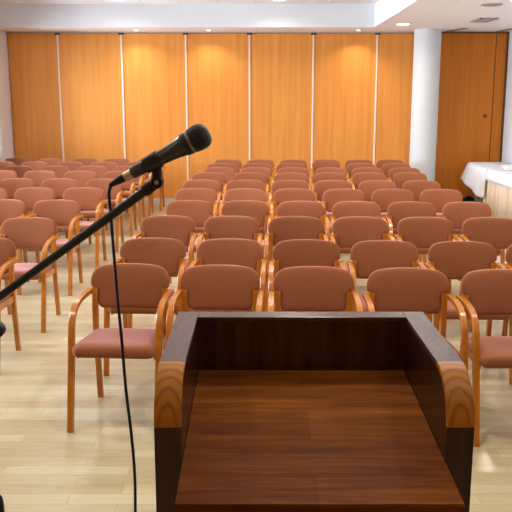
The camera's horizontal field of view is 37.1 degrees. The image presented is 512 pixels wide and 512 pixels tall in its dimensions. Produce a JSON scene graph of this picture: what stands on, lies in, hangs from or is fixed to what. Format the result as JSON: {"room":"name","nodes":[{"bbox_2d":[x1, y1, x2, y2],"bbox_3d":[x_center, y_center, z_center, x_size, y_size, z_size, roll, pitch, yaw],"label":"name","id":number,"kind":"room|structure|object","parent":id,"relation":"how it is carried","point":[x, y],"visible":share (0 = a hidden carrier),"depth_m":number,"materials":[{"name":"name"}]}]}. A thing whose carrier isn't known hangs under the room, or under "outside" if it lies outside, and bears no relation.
{"room":"assembly chamber","nodes":[
{"label":"assembly chamber","id":0,"kind":"room"},
{"bbox_2d":[0,30,14,160],"bbox_3d":[-4.370,-0.973,5.389,0.200,3.306,16.550,0,11,0],"label":"wall","id":1,"kind":"structure","parent":0,"point":[7,151],"depth_m":13.01,"materials":[{"name":"white paint"}]},
{"bbox_2d":[0,0,378,3],"bbox_3d":[-1.232,-2.557,4.626,6.475,0.100,15.680,0,11,0],"label":"ceiling","id":2,"kind":"structure","parent":0,"point":[1,1],"depth_m":12.05,"materials":[{"name":"paint"}]},
{"bbox_2d":[7,33,413,198],"bbox_3d":[0.033,-2.412,13.428,9.005,2.945,0.220,0,11,0],"label":"wall","id":3,"kind":"structure","parent":0,"point":[276,97],"depth_m":13.25,"materials":[{"name":"brown wood"}]},
{"bbox_2d":[6,32,413,32],"bbox_3d":[-0.550,-3.830,13.066,7.440,0.022,0.070,0,11,0],"label":"trim","id":4,"kind":"structure","parent":3,"relation":"attached to","point":[6,32],"depth_m":13.03,"materials":[{"name":"silver metal"}]},
{"bbox_2d":[137,198,482,202],"bbox_3d":[0.033,-0.991,13.640,8.605,0.075,0.068,0,11,0],"label":"baseboard","id":5,"kind":"structure","parent":3,"relation":"attached to","point":[478,199],"depth_m":13.61,"materials":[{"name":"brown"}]},
{"bbox_2d":[435,32,509,197],"bbox_3d":[3.756,-2.437,13.349,1.159,2.865,0.066,0,11,0],"label":"door","id":6,"kind":"structure","parent":3,"relation":"in","point":[473,65],"depth_m":13.29,"materials":[{"name":"brown wood"}]},
{"bbox_2d":[0,203,511,511],"bbox_3d":[0.033,0.696,5.726,9.005,0.100,16.550,0,11,0],"label":"floor","id":7,"kind":"structure","parent":0,"point":[44,467],"depth_m":4.38,"materials":[{"name":"beige wood"}]},
{"bbox_2d":[0,188,7,198],"bbox_3d":[-3.019,-0.315,8.403,0.515,0.829,0.593,0,11,2],"label":"armchair","id":8,"kind":"object","parent":7,"relation":"on","point":[3,192],"visible":0.35,"depth_m":8.54,"materials":[{"name":"brown fabric"}]},
{"bbox_2d":[0,161,14,169],"bbox_3d":[-4.121,-1.071,12.150,0.515,0.829,0.593,0,11,2],"label":"armchair","id":9,"kind":"object","parent":7,"relation":"on","point":[3,164],"visible":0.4,"depth_m":12.30,"materials":[{"name":"brown fabric"}]},
{"bbox_2d":[0,170,16,180],"bbox_3d":[-3.591,-0.749,10.553,0.515,0.829,0.593,0,11,2],"label":"armchair","id":10,"kind":"object","parent":7,"relation":"on","point":[4,174],"visible":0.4,"depth_m":10.70,"materials":[{"name":"brown fabric"}]},
{"bbox_2d":[0,237,20,350],"bbox_3d":[-1.940,0.324,5.238,0.515,0.829,0.593,0,11,2],"label":"armchair","id":11,"kind":"object","parent":7,"relation":"on","point":[7,247],"visible":0.93,"depth_m":5.38,"materials":[{"name":"brown wood"}]},
{"bbox_2d":[0,199,29,291],"bbox_3d":[-2.499,-0.100,7.338,0.515,0.829,0.593,0,11,2],"label":"armchair","id":12,"kind":"object","parent":7,"relation":"on","point":[9,208],"visible":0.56,"depth_m":7.49,"materials":[{"name":"brown fabric"}]},
{"bbox_2d":[0,178,34,214],"bbox_3d":[-3.012,-0.521,9.421,0.515,0.829,0.593,0,11,2],"label":"armchair","id":13,"kind":"object","parent":7,"relation":"on","point":[11,185],"visible":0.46,"depth_m":9.58,"materials":[{"name":"brown fabric"}]},
{"bbox_2d":[3,165,32,177],"bbox_3d":[-3.592,-0.906,11.332,0.515,0.829,0.593,0,11,2],"label":"armchair","id":14,"kind":"object","parent":7,"relation":"on","point":[20,170],"visible":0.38,"depth_m":11.49,"materials":[{"name":"brown fabric"}]},
{"bbox_2d":[6,158,29,164],"bbox_3d":[-4.091,-1.214,12.855,0.515,0.829,0.593,0,11,2],"label":"armchair","id":15,"kind":"object","parent":7,"relation":"on","point":[17,161],"visible":0.2,"depth_m":13.01,"materials":[{"name":"fabric"}]},
{"bbox_2d":[0,187,55,256],"bbox_3d":[-2.486,-0.312,8.388,0.515,0.829,0.593,0,11,2],"label":"armchair","id":16,"kind":"object","parent":7,"relation":"on","point":[29,196],"visible":0.38,"depth_m":8.54,"materials":[{"name":"brown fabric"}]},
{"bbox_2d":[0,217,60,332],"bbox_3d":[-1.888,0.138,6.159,0.515,0.829,0.593,0,11,2],"label":"armchair","id":17,"kind":"object","parent":7,"relation":"on","point":[24,232],"visible":0.91,"depth_m":6.31,"materials":[{"name":"brown fabric"}]},
{"bbox_2d":[21,161,48,170],"bbox_3d":[-3.570,-1.065,12.119,0.515,0.829,0.593,0,11,2],"label":"armchair","id":18,"kind":"object","parent":7,"relation":"on","point":[36,165],"visible":0.26,"depth_m":12.28,"materials":[{"name":"brown fabric"}]},
{"bbox_2d":[14,170,56,199],"bbox_3d":[-3.020,-0.741,10.511,0.515,0.829,0.593,0,11,2],"label":"armchair","id":19,"kind":"object","parent":7,"relation":"on","point":[38,176],"visible":0.36,"depth_m":10.67,"materials":[{"name":"brown fabric"}]},
{"bbox_2d":[17,200,82,295],"bbox_3d":[-1.957,-0.092,7.300,0.515,0.829,0.593,0,11,2],"label":"armchair","id":20,"kind":"object","parent":7,"relation":"on","point":[62,212],"visible":0.72,"depth_m":7.45,"materials":[{"name":"brown fabric"}]},
{"bbox_2d":[38,158,62,165],"bbox_3d":[-3.513,-1.210,12.838,0.515,0.829,0.593,0,11,2],"label":"armchair","id":21,"kind":"object","parent":7,"relation":"on","point":[51,161],"visible":0.24,"depth_m":12.99,"materials":[{"name":"fabric"}]},
{"bbox_2d":[40,166,69,177],"bbox_3d":[-3.030,-0.905,11.326,0.515,0.829,0.593,0,11,2],"label":"armchair","id":22,"kind":"object","parent":7,"relation":"on","point":[60,171],"visible":0.19,"depth_m":11.48,"materials":[{"name":"brown fabric"}]},
{"bbox_2d":[30,178,80,243],"bbox_3d":[-2.462,-0.514,9.389,0.515,0.829,0.593,0,11,2],"label":"armchair","id":23,"kind":"object","parent":7,"relation":"on","point":[59,185],"visible":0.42,"depth_m":9.54,"materials":[{"name":"brown fabric"}]},
{"bbox_2d":[55,162,82,199],"bbox_3d":[-3.005,-1.059,12.088,0.515,0.829,0.593,0,11,2],"label":"armchair","id":24,"kind":"object","parent":7,"relation":"on","point":[73,166],"visible":0.19,"depth_m":12.24,"materials":[{"name":"brown fabric"}]},
{"bbox_2d":[55,171,96,235],"bbox_3d":[-2.457,-0.732,10.468,0.515,0.829,0.593,0,11,2],"label":"armchair","id":25,"kind":"object","parent":7,"relation":"on","point":[82,177],"visible":0.37,"depth_m":10.62,"materials":[{"name":"brown fabric"}]},
{"bbox_2d":[0,151,163,511],"bbox_3d":[-0.544,0.621,1.609,0.623,1.671,0.432,7,13,30],"label":"microphone stand","id":26,"kind":"object","parent":7,"relation":"on","point":[152,162],"visible":0.99,"depth_m":1.48,"materials":[{"name":"black paint"}]},
{"bbox_2d":[107,169,136,511],"bbox_3d":[-0.476,0.727,1.185,0.180,1.639,1.034,4,12,17],"label":"microphone cable","id":27,"kind":"object","parent":26,"relation":"hanging from","point":[125,176],"visible":1,"depth_m":1.51,"materials":[{"name":"black rubber"}]},
{"bbox_2d":[129,124,211,177],"bbox_3d":[-0.164,-0.201,1.464,0.160,0.105,0.050,0,11,0],"label":"microphone","id":28,"kind":"object","parent":26,"relation":"attached to","point":[197,137],"visible":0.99,"depth_m":1.45,"materials":[{"name":"grey paint"}]},
{"bbox_2d":[185,124,211,151],"bbox_3d":[-0.110,-0.226,1.459,0.050,0.054,0.050,0,11,0],"label":"grille","id":29,"kind":"object","parent":28,"relation":"attached to","point":[198,138],"depth_m":1.44,"materials":[{"name":"metal"}]},
{"bbox_2d":[57,187,106,268],"bbox_3d":[-1.932,-0.309,8.372,0.515,0.829,0.593,0,11,2],"label":"armchair","id":30,"kind":"object","parent":7,"relation":"on","point":[89,199],"visible":0.75,"depth_m":8.52,"materials":[{"name":"brown fabric"}]},
{"bbox_2d":[71,158,97,165],"bbox_3d":[-2.927,-1.207,12.820,0.515,0.829,0.593,0,11,2],"label":"armchair","id":31,"kind":"object","parent":7,"relation":"on","point":[85,161],"visible":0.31,"depth_m":12.98,"materials":[{"name":"brown fabric"}]},
{"bbox_2d":[77,166,106,219],"bbox_3d":[-2.475,-0.904,11.320,0.515,0.829,0.593,0,11,2],"label":"armchair","id":32,"kind":"object","parent":7,"relation":"on","point":[99,170],"visible":0.3,"depth_m":11.47,"materials":[{"name":"brown fabric"}]},
{"bbox_2d":[75,179,124,251],"bbox_3d":[-1.900,-0.508,9.358,0.515,0.829,0.593,0,11,2],"label":"armchair","id":33,"kind":"object","parent":7,"relation":"on","point":[116,191],"visible":0.62,"depth_m":9.50,"materials":[{"name":"brown fabric"}]},
{"bbox_2d":[89,162,116,208],"bbox_3d":[-2.453,-1.053,12.057,0.515,0.829,0.593,0,11,2],"label":"armchair","id":34,"kind":"object","parent":7,"relation":"on","point":[110,166],"visible":0.21,"depth_m":12.21,"materials":[{"name":"brown fabric"}]},
{"bbox_2d":[94,171,137,235],"bbox_3d":[-1.906,-0.724,10.427,0.515,0.829,0.593,0,11,2],"label":"armchair","id":35,"kind":"object","parent":7,"relation":"on","point":[127,185],"visible":0.43,"depth_m":10.58,"materials":[{"name":"brown wood"}]},
{"bbox_2d":[103,158,129,165],"bbox_3d":[-2.380,-1.203,12.803,0.515,0.829,0.593,0,11,2],"label":"armchair","id":36,"kind":"object","parent":7,"relation":"on","point":[119,161],"visible":0.27,"depth_m":12.96,"materials":[{"name":"brown fabric"}]},
{"bbox_2d":[67,263,173,432],"bbox_3d":[-0.755,0.504,4.343,0.515,0.829,0.593,1,11,3],"label":"armchair","id":37,"kind":"object","parent":7,"relation":"on","point":[140,285],"visible":0.91,"depth_m":4.46,"materials":[{"name":"fabric"}]},
{"bbox_2d":[107,166,145,225],"bbox_3d":[-1.921,-0.903,11.314,0.515,0.829,0.593,0,11,2],"label":"armchair","id":38,"kind":"object","parent":7,"relation":"on","point":[140,179],"visible":0.25,"depth_m":11.44,"materials":[{"name":"brown wood"}]},
{"bbox_2d":[119,162,153,217],"bbox_3d":[-1.884,-1.046,12.026,0.515,0.829,0.593,0,11,2],"label":"armchair","id":39,"kind":"object","parent":7,"relation":"on","point":[148,175],"visible":0.19,"depth_m":12.16,"materials":[{"name":"brown wood"}]},
{"bbox_2d":[103,237,189,375],"bbox_3d":[-0.733,0.330,5.206,0.515,0.829,0.593,0,11,2],"label":"armchair","id":40,"kind":"object","parent":7,"relation":"on","point":[167,253],"visible":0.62,"depth_m":5.36,"materials":[{"name":"brown fabric"}]},
{"bbox_2d":[135,159,165,210],"bbox_3d":[-1.799,-1.200,12.786,0.515,0.829,0.593,0,11,2],"label":"armchair","id":41,"kind":"object","parent":7,"relation":"on","point":[162,198],"visible":0.05,"depth_m":12.92,"materials":[{"name":"brown wood"}]},
{"bbox_2d":[128,215,197,327],"bbox_3d":[-0.752,0.117,6.260,0.515,0.829,0.593,0,11,2],"label":"armchair","id":42,"kind":"object","parent":7,"relation":"on","point":[182,228],"visible":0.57,"depth_m":6.41,"materials":[{"name":"brown fabric"}]},
{"bbox_2d":[165,200,215,283],"bbox_3d":[-0.654,-0.085,7.262,0.515,0.829,0.593,0,11,2],"label":"armchair","id":43,"kind":"object","parent":7,"relation":"on","point":[199,211],"visible":0.44,"depth_m":7.41,"materials":[{"name":"brown fabric"}]},
{"bbox_2d":[175,188,219,232],"bbox_3d":[-0.670,-0.295,8.302,0.515,0.829,0.593,0,11,2],"label":"armchair","id":44,"kind":"object","parent":7,"relation":"on","point":[202,194],"visible":0.47,"depth_m":8.45,"materials":[{"name":"brown fabric"}]},
{"bbox_2d":[183,179,222,215],"bbox_3d":[-0.677,-0.485,9.247,0.515,0.829,0.593,0,11,2],"label":"armchair","id":45,"kind":"object","parent":7,"relation":"on","point":[214,185],"visible":0.36,"depth_m":9.40,"materials":[{"name":"brown fabric"}]},
{"bbox_2d":[192,172,227,203],"bbox_3d":[-0.643,-0.675,10.186,0.515,0.829,0.593,0,11,2],"label":"armchair","id":46,"kind":"object","parent":7,"relation":"on","point":[221,178],"visible":0.34,"depth_m":10.34,"materials":[{"name":"brown fabric"}]},
{"bbox_2d":[166,265,263,342],"bbox_3d":[-0.220,0.512,4.305,0.515,0.829,0.593,1,11,3],"label":"armchair","id":47,"kind":"object","parent":7,"relation":"on","point":[222,287],"visible":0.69,"depth_m":4.46,"materials":[{"name":"brown fabric"}]},
{"bbox_2d":[204,167,235,199],"bbox_3d":[-0.541,-0.849,11.048,0.515,0.829,0.593,0,11,2],"label":"armchair","id":48,"kind":"object","parent":7,"relation":"on","point":[228,172],"visible":0.32,"depth_m":11.20,"materials":[{"name":"brown fabric"}]},
{"bbox_2d":[207,163,236,191],"bbox_3d":[-0.544,-0.998,11.785,0.515,0.829,0.593,0,11,2],"label":"armchair","id":49,"kind":"object","parent":7,"relation":"on","point":[229,165],"visible":0.23,"depth_m":11.94,"materials":[{"name":"brown fabric"}]},
{"bbox_2d":[188,238,266,311],"bbox_3d":[-0.191,0.337,5.172,0.515,0.829,0.593,0,11,2],"label":"armchair","id":50,"kind":"object","parent":7,"relation":"on","point":[222,251],"visible":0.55,"depth_m":5.32,"materials":[{"name":"brown fabric"}]},
{"bbox_2d":[214,159,241,172],"bbox_3d":[-0.478,-1.159,12.581,0.515,0.829,0.593,0,11,2],"label":"armchair","id":51,"kind":"object","parent":7,"relation":"on","point":[237,163],"visible":0.25,"depth_m":12.73,"materials":[{"name":"brown fabric"}]},
{"bbox_2d":[196,216,261,265],"bbox_3d":[-0.211,0.121,6.240,0.515,0.829,0.593,0,11,2],"label":"armchair","id":52,"kind":"object","parent":7,"relation":"on","point":[241,227],"visible":0.47,"depth_m":6.39,"materials":[{"name":"brown fabric"}]},
{"bbox_2d":[219,188,268,259],"bbox_3d":[-0.127,-0.292,8.286,0.515,0.829,0.593,0,11,2],"label":"armchair","id":53,"kind":"object","parent":7,"relation":"on","point":[251,194],"visible":0.44,"depth_m":8.44,"materials":[{"name":"brown fabric"}]},
{"bbox_2d":[222,180,265,233],"bbox_3d":[-0.137,-0.481,9.225,0.515,0.829,0.593,0,11,2],"label":"armchair","id":54,"kind":"object","parent":7,"relation":"on","point":[255,184],"visible":0.34,"depth_m":9.38,"materials":[{"name":"brown fabric"}]},
{"bbox_2d":[221,200,271,269],"bbox_3d":[-0.112,-0.080,7.239,0.515,0.829,0.593,0,11,2],"label":"armchair","id":55,"kind":"object","parent":7,"relation":"on","point":[258,210],"visible":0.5,"depth_m":7.39,"materials":[{"name":"brown fabric"}]},
{"bbox_2d":[233,172,268,215],"bbox_3d":[-0.087,-0.676,10.192,0.515,0.829,0.593,0,11,2],"label":"armchair","id":56,"kind":"object","parent":7,"relation":"on","point":[261,177],"visible":0.34,"depth_m":10.34,"materials":[{"name":"brown fabric"}]},
{"bbox_2d":[240,167,273,191],"bbox_3d":[-0.005,-0.846,11.031,0.515,0.829,0.593,0,11,2],"label":"armchair","id":57,"kind":"object","parent":7,"relation":"on","point":[266,171],"visible":0.28,"depth_m":11.18,"materials":[{"name":"brown fabric"}]},
{"bbox_2d":[242,163,272,176],"bbox_3d":[0.006,-0.998,11.785,0.515,0.829,0.593,0,11,2],"label":"armchair","id":58,"kind":"object","parent":7,"relation":"on","point":[264,165],"visible":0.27,"depth_m":11.94,"materials":[{"name":"brown fabric"}]},
{"bbox_2d":[246,159,275,181],"bbox_3d":[0.065,-1.157,12.572,0.515,0.829,0.593,0,11,2],"label":"armchair","id":59,"kind":"object","parent":7,"relation":"on","point":[270,162],"visible":0.29,"depth_m":12.72,"materials":[{"name":"brown fabric"}]},
{"bbox_2d":[269,180,308,246],"bbox_3d":[0.412,-0.477,9.203,0.515,0.829,0.593,0,11,2],"label":"armchair","id":60,"kind":"object","parent":7,"relation":"on","point":[280,184],"visible":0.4,"depth_m":9.35,"materials":[{"name":"brown fabric"}]},
{"bbox_2d":[275,163,305,174],"bbox_3d":[0.544,-0.998,11.785,0.515,0.829,0.593,0,11,2],"label":"armchair","id":61,"kind":"object","parent":7,"relation":"on","point":[283,165],"visible":0.24,"depth_m":11.94,"materials":[{"name":"brown fabric"}]},
{"bbox_2d":[271,172,310,191],"bbox_3d":[0.466,-0.677,10.198,0.515,0.829,0.593,0,11,2],"label":"armchair","id":62,"kind":"object","parent":7,"relation":"on","point":[287,175],"visible":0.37,"depth_m":10.35,"materials":[{"name":"brown fabric"}]},
{"bbox_2d":[270,188,314,218],"bbox_3d":[0.413,-0.288,8.271,0.515,0.829,0.593,0,11,2],"label":"armchair","id":63,"kind":"object","parent":7,"relation":"on","point":[290,194],"visible":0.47,"depth_m":8.42,"materials":[{"name":"brown fabric"}]},
{"bbox_2d":[279,159,308,170],"bbox_3d":[0.609,-1.155,12.563,0.515,0.829,0.593,0,11,2],"label":"armchair","id":64,"kind":"object","parent":7,"relation":"on","point":[287,160],"visible":0.25,"depth_m":12.72,"materials":[{"name":"brown fabric"}]},
{"bbox_2d":[277,167,311,182],"bbox_3d":[0.538,-0.842,11.014,0.515,0.829,0.593,0,11,2],"label":"armchair","id":65,"kind":"object","parent":7,"relation":"on","point":[287,169],"visible":0.25,"depth_m":11.17,"materials":[{"name":"brown fabric"}]},
{"bbox_2d":[264,216,328,311],"bbox_3d":[0.326,0.126,6.220,0.515,0.829,0.593,0,11,2],"label":"armchair","id":66,"kind":"object","parent":7,"relation":"on","point":[283,228],"visible":0.56,"depth_m":6.37,"materials":[{"name":"brown fabric"}]},
{"bbox_2d":[274,201,329,259],"bbox_3d":[0.426,-0.076,7.216,0.515,0.829,0.593,0,11,2],"label":"armchair","id":67,"kind":"object","parent":7,"relation":"on","point":[288,208],"visible":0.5,"depth_m":7.37,"materials":[{"name":"brown fabric"}]},
{"bbox_2d":[268,239,346,311],"bbox_3d":[0.343,0.344,5.140,0.515,0.829,0.593,0,11,2],"label":"armchair","id":68,"kind":"object","parent":7,"relation":"on","point":[295,252],"visible":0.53,"depth_m":5.29,"materials":[{"name":"brown fabric"}]},
{"bbox_2d":[154,312,474,511],"bbox_3d":[0.123,0.808,1.897,0.680,1.195,0.694,0,11,0],"label":"lectern","id":69,"kind":"object","parent":7,"relation":"on","point":[254,411],"visible":1,"depth_m":1.75,"materials":[{"name":"brown wood"}]},
{"bbox_2d":[268,266,362,311],"bbox_3d":[0.324,0.520,4.265,0.515,0.829,0.593,0,11,2],"label":"armchair","id":70,"kind":"object","parent":7,"relation":"on","point":[299,288],"visible":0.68,"depth_m":4.42,"materials":[{"name":"brown fabric"}]},
{"bbox_2d":[311,159,339,182],"bbox_3d":[1.159,-1.153,12.555,0.515,0.829,0.593,0,11,2],"label":"armchair","id":71,"kind":"object","parent":7,"relation":"on","point":[322,163],"visible":0.44,"depth_m":12.71,"materials":[{"name":"brown fabric"}]},
{"bbox_2d":[310,172,346,202],"bbox_3d":[0.990,-0.679,10.203,0.515,0.829,0.593,0,11,2],"label":"armchair","id":72,"kind":"object","parent":7,"relation":"on","point":[317,177],"visible":0.27,"depth_m":10.36,"materials":[{"name":"brown fabric"}]},
{"bbox_2d":[315,167,349,199],"bbox_3d":[1.083,-0.839,10.996,0.515,0.829,0.593,0,11,2],"label":"armchair","id":73,"kind":"object","parent":7,"relation":"on","point":[326,169],"visible":0.24,"depth_m":11.15,"materials":[{"name":"brown fabric"}]},
{"bbox_2d":[314,180,351,219],"bbox_3d":[0.936,-0.472,9.181,0.515,0.829,0.593,0,11,2],"label":"armchair","id":74,"kind":"object","parent":7,"relation":"on","point":[320,187],"visible":0.43,"depth_m":9.34,"materials":[{"name":"brown fabric"}]},
{"bbox_2d":[320,189,364,233],"bbox_3d":[0.960,-0.285,8.255,0.515,0.829,0.593,0,11,2],"label":"armchair","id":75,"kind":"object","parent":7,"relation":"on","point":[330,197],"visible":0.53,"depth_m":8.41,"materials":[{"name":"brown fabric"}]},
{"bbox_2d":[343,159,372,182],"bbox_3d":[1.708,-1.151,12.546,0.515,0.829,0.593,0,11,2],"label":"armchair","id":76,"kind":"object","parent":7,"relation":"on","point":[354,160],"visible":0.24,"depth_m":12.70,"materials":[{"name":"brown fabric"}]},
{"bbox_2d":[329,201,387,252],"bbox_3d":[0.959,-0.071,7.194,0.515,0.829,0.593,0,11,2],"label":"armchair","id":77,"kind":"object","parent":7,"relation":"on","point":[346,208],"visible":0.45,"depth_m":7.35,"materials":[{"name":"brown fabric"}]},
{"bbox_2d":[346,163,375,177],"bbox_3d":[1.636,-0.998,11.785,0.515,0.829,0.593,0,11,2],"label":"armchair","id":78,"kind":"object","parent":7,"relation":"on","point":[350,167],"visible":0.3,"depth_m":11.94,"materials":[{"name":"brown fabric"}]},
{"bbox_2d":[329,216,394,278],"bbox_3d":[0.860,0.130,6.199,0.515,0.829,0.593,0,11,2],"label":"armchair","id":79,"kind":"object","parent":7,"relation":"on","point":[347,231],"visible":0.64,"depth_m":6.35,"materials":[{"name":"brown fabric"}]},
{"bbox_2d":[349,167,387,182],"bbox_3d":[1.616,-0.835,10.979,0.515,0.829,0.593,0,11,2],"label":"armchair","id":80,"kind":"object","parent":7,"relation":"on","point":[364,169],"visible":0.18,"depth_m":11.13,"materials":[{"name":"brown fabric"}]},
{"bbox_2d":[351,172,386,189],"bbox_3d":[1.530,-0.680,10.209,0.515,0.829,0.593,0,11,2],"label":"armchair","id":81,"kind":"object","parent":7,"relation":"on","point":[357,178],"visible":0.37,"depth_m":10.36,"materials":[{"name":"brown fabric"}]},
{"bbox_2d":[359,180,396,236],"bbox_3d":[1.480,-0.468,9.159,0.515,0.829,0.593,0,11,2],"label":"armchair","id":82,"kind":"object","parent":7,"relation":"on","point":[367,187],"visible":0.31,"depth_m":9.31,"materials":[{"name":"brown fabric"}]},
{"bbox_2d":[346,240,431,322],"bbox_3d":[0.876,0.350,5.107,0.515,0.829,0.593,0,11,2],"label":"armchair","id":83,"kind":"object","parent":7,"relation":"on","point":[367,257],"visible":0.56,"depth_m":5.26,"materials":[{"name":"brown fabric"}]},
{"bbox_2d":[376,159,403,168],"bbox_3d":[2.228,-1.149,12.537,0.515,0.829,0.593,0,11,2],"label":"armchair","id":84,"kind":"object","parent":7,"relation":"on","point":[379,163],"visible":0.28,"depth_m":12.69,"materials":[{"name":"brown fabric"}]},
{"bbox_2d":[381,163,410,177],"bbox_3d":[2.185,-0.998,11.785,0.515,0.829,0.593,0,11,2],"label":"armchair","id":85,"kind":"object","parent":7,"relation":"on","point":[385,168],"visible":0.28,"depth_m":11.94,"materials":[{"name":"brown fabric"}]},
{"bbox_2d":[371,189,421,261],"bbox_3d":[1.497,-0.282,8.239,0.515,0.829,0.593,0,11,2],"label":"armchair","id":86,"kind":"object","parent":7,"relation":"on","point":[383,198],"visible":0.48,"depth_m":8.39,"materials":[{"name":"brown fabric"}]},
{"bbox_2d":[387,168,419,180],"bbox_3d":[2.154,-0.832,10.962,0.515,0.829,0.593,0,11,2],"label":"armchair","id":87,"kind":"object","parent":7,"relation":"on","point":[393,171],"visible":0.3,"depth_m":11.12,"materials":[{"name":"brown fabric"}]},
{"bbox_2d":[392,172,426,188],"bbox_3d":[2.083,-0.681,10.215,0.515,0.829,0.593,0,11,2],"label":"armchair","id":88,"kind":"object","parent":7,"relation":"on","point":[399,179],"visible":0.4,"depth_m":10.37,"materials":[{"name":"brown fabric"}]},
{"bbox_2d":[384,201,435,253],"bbox_3d":[1.486,-0.067,7.171,0.515,0.829,0.593,0,11,2],"label":"armchair","id":89,"kind":"object","parent":7,"relation":"on","point":[396,211],"visible":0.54,"depth_m":7.32,"materials":[{"name":"brown fabric"}]},
{"bbox_2d":[362,267,467,370],"bbox_3d":[0.865,0.528,4.226,0.515,0.829,0.593,0,11,2],"label":"armchair","id":90,"kind":"object","parent":7,"relation":"on","point":[402,289],"visible":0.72,"depth_m":4.38,"materials":[{"name":"brown fabric"}]},
{"bbox_2d":[402,180,442,216],"bbox_3d":[2.009,-0.464,9.138,0.515,0.829,0.593,0,11,2],"label":"armchair","id":91,"kind":"object","parent":7,"relation":"on","point":[416,187],"visible":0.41,"depth_m":9.29,"materials":[{"name":"brown fabric"}]},
{"bbox_2d":[409,28,441,180],"bbox_3d":[2.865,-2.325,12.997,0.444,2.945,0.444,0,11,0],"label":"column","id":92,"kind":"structure","parent":7,"relation":"on","point":[427,42],"depth_m":12.77,"materials":[{"name":"grey paint"}]},
{"bbox_2d":[394,217,462,294],"bbox_3d":[1.397,0.134,6.179,0.515,0.829,0.593,0,11,2],"label":"armchair","id":93,"kind":"object","parent":7,"relation":"on","point":[422,232],"visible":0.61,"depth_m":6.33,"materials":[{"name":"brown fabric"}]},
{"bbox_2d":[420,189,462,262],"bbox_3d":[2.027,-0.279,8.224,0.515,0.829,0.593,0,11,2],"label":"armchair","id":94,"kind":"object","parent":7,"relation":"on","point":[439,198],"visible":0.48,"depth_m":8.38,"materials":[{"name":"brown fabric"}]},
{"bbox_2d":[424,241,511,383],"bbox_3d":[1.406,0.357,5.074,0.515,0.829,0.593,0,11,2],"label":"armchair","id":95,"kind":"object","parent":7,"relation":"on","point":[454,259],"visible":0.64,"depth_m":5.23,"materials":[{"name":"brown fabric"}]},
{"bbox_2d":[462,196,474,201],"bbox_3d":[3.667,-0.975,13.364,0.452,0.154,0.241,0,11,0],"label":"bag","id":96,"kind":"object","parent":7,"relation":"on","point":[467,198],"visible":0.35,"depth_m":13.29,"materials":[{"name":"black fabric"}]},
{"bbox_2d":[439,202,504,293],"bbox_3d":[2.013,-0.062,7.149,0.515,0.829,0.593,0,11,2],"label":"armchair","id":97,"kind":"object","parent":7,"relation":"on","point":[457,213],"visible":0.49,"depth_m":7.30,"materials":[{"name":"brown fabric"}]},
{"bbox_2d":[456,269,511,445],"bbox_3d":[1.397,0.536,4.188,0.515,0.829,0.593,0,11,1],"label":"armchair","id":98,"kind":"object","parent":7,"relation":"on","point":[485,291],"visible":0.94,"depth_m":4.30,"materials":[{"name":"brown fabric"}]},
{"bbox_2d":[458,217,511,331],"bbox_3d":[1.931,0.138,6.159,0.515,0.829,0.593,0,11,2],"label":"armchair","id":99,"kind":"object","parent":7,"relation":"on","point":[494,231],"visible":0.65,"depth_m":6.31,"materials":[{"name":"brown fabric"}]},
{"bbox_2d":[501,245,511,335],"bbox_3d":[1.928,0.363,5.042,0.515,0.829,0.593,0,11,2],"label":"armchair","id":100,"kind":"object","parent":7,"relation":"on","point":[508,255],"visible":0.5,"depth_m":5.20,"materials":[{"name":"brown wood"}]},
{"bbox_3d":[3.910,-0.743,10.725,0.620,0.742,2.120,0,11,0],"label":"folding table","id":101,"kind":"object","parent":7,"relation":"on","visible":0},
{"bbox_2d":[483,180,511,218],"bbox_3d":[3.599,-0.760,10.865,0.065,0.680,2.361,0,11,0],"label":"table skirt","id":102,"kind":"object","parent":101,"relation":"hanging from","point":[498,197],"visible":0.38,"depth_m":11.28,"materials":[{"name":"beige fabric"}]},
{"bbox_2d":[485,169,511,187],"bbox_3d":[3.889,-1.032,10.649,0.702,0.163,2.285,0,11,0],"label":"tablecloth","id":103,"kind":"object","parent":101,"relation":"on","point":[503,177],"visible":1,"depth_m":11.20,"materials":[{"name":"white fabric"}]},
{"bbox_2d":[500,165,511,170],"bbox_3d":[3.870,-1.337,11.564,0.350,0.070,0.350,0,11,0],"label":"dish","id":104,"kind":"object","parent":103,"relation":"on","point":[505,167],"visible":1,"depth_m":11.48,"materials":[{"name":"white"}]},
{"bbox_2d":[0,0,511,31],"bbox_3d":[0.033,-2.466,5.088,9.005,0.461,16.550,0,11,0],"label":"ceiling","id":105,"kind":"structure","parent":0,"point":[446,15],"depth_m":12.25,"materials":[{"name":"white paint"}]},
{"bbox_2d":[470,18,498,22],"bbox_3d":[3.335,-3.447,11.154,0.270,0.015,0.525,0,11,0],"label":"ceiling vent","id":106,"kind":"object","parent":105,"relation":"in","point":[479,20],"visible":1,"depth_m":11.15,"materials":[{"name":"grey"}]},
{"bbox_2d":[481,3,502,6],"bbox_3d":[2.914,-3.098,9.422,0.270,0.015,0.270,0,11,0],"label":"ceiling speaker","id":107,"kind":"object","parent":105,"relation":"attached to","point":[487,4],"visible":1,"depth_m":9.37,"materials":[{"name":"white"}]},
{"bbox_2d":[482,4,501,6],"bbox_3d":[2.914,-3.098,9.422,0.240,0.015,0.240,0,11,0],"label":"grille","id":108,"kind":"object","parent":107,"relation":"attached to","point":[486,5],"depth_m":9.40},
{"bbox_2d":[501,31,511,163],"bbox_3d":[4.435,-0.796,5.425,0.200,2.945,16.550,0,11,0],"label":"wall","id":109,"kind":"structure","parent":0,"point":[507,131],"depth_m":13.10,"materials":[{"name":"white paint"}]},
{"bbox_3d":[3.960,-1.107,12.529,0.520,0.742,1.200,0,11,0],"label":"folding table","id":110,"kind":"object","parent":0,"visible":0},
{"bbox_2d":[460,162,511,197],"bbox_3d":[3.883,-1.259,12.539,0.713,0.466,1.480,0,11,0],"label":"tablecloth","id":111,"kind":"object","parent":110,"relation":"on","point":[473,176],"visible":0.99,"depth_m":12.45,"materials":[{"name":"white fabric"}]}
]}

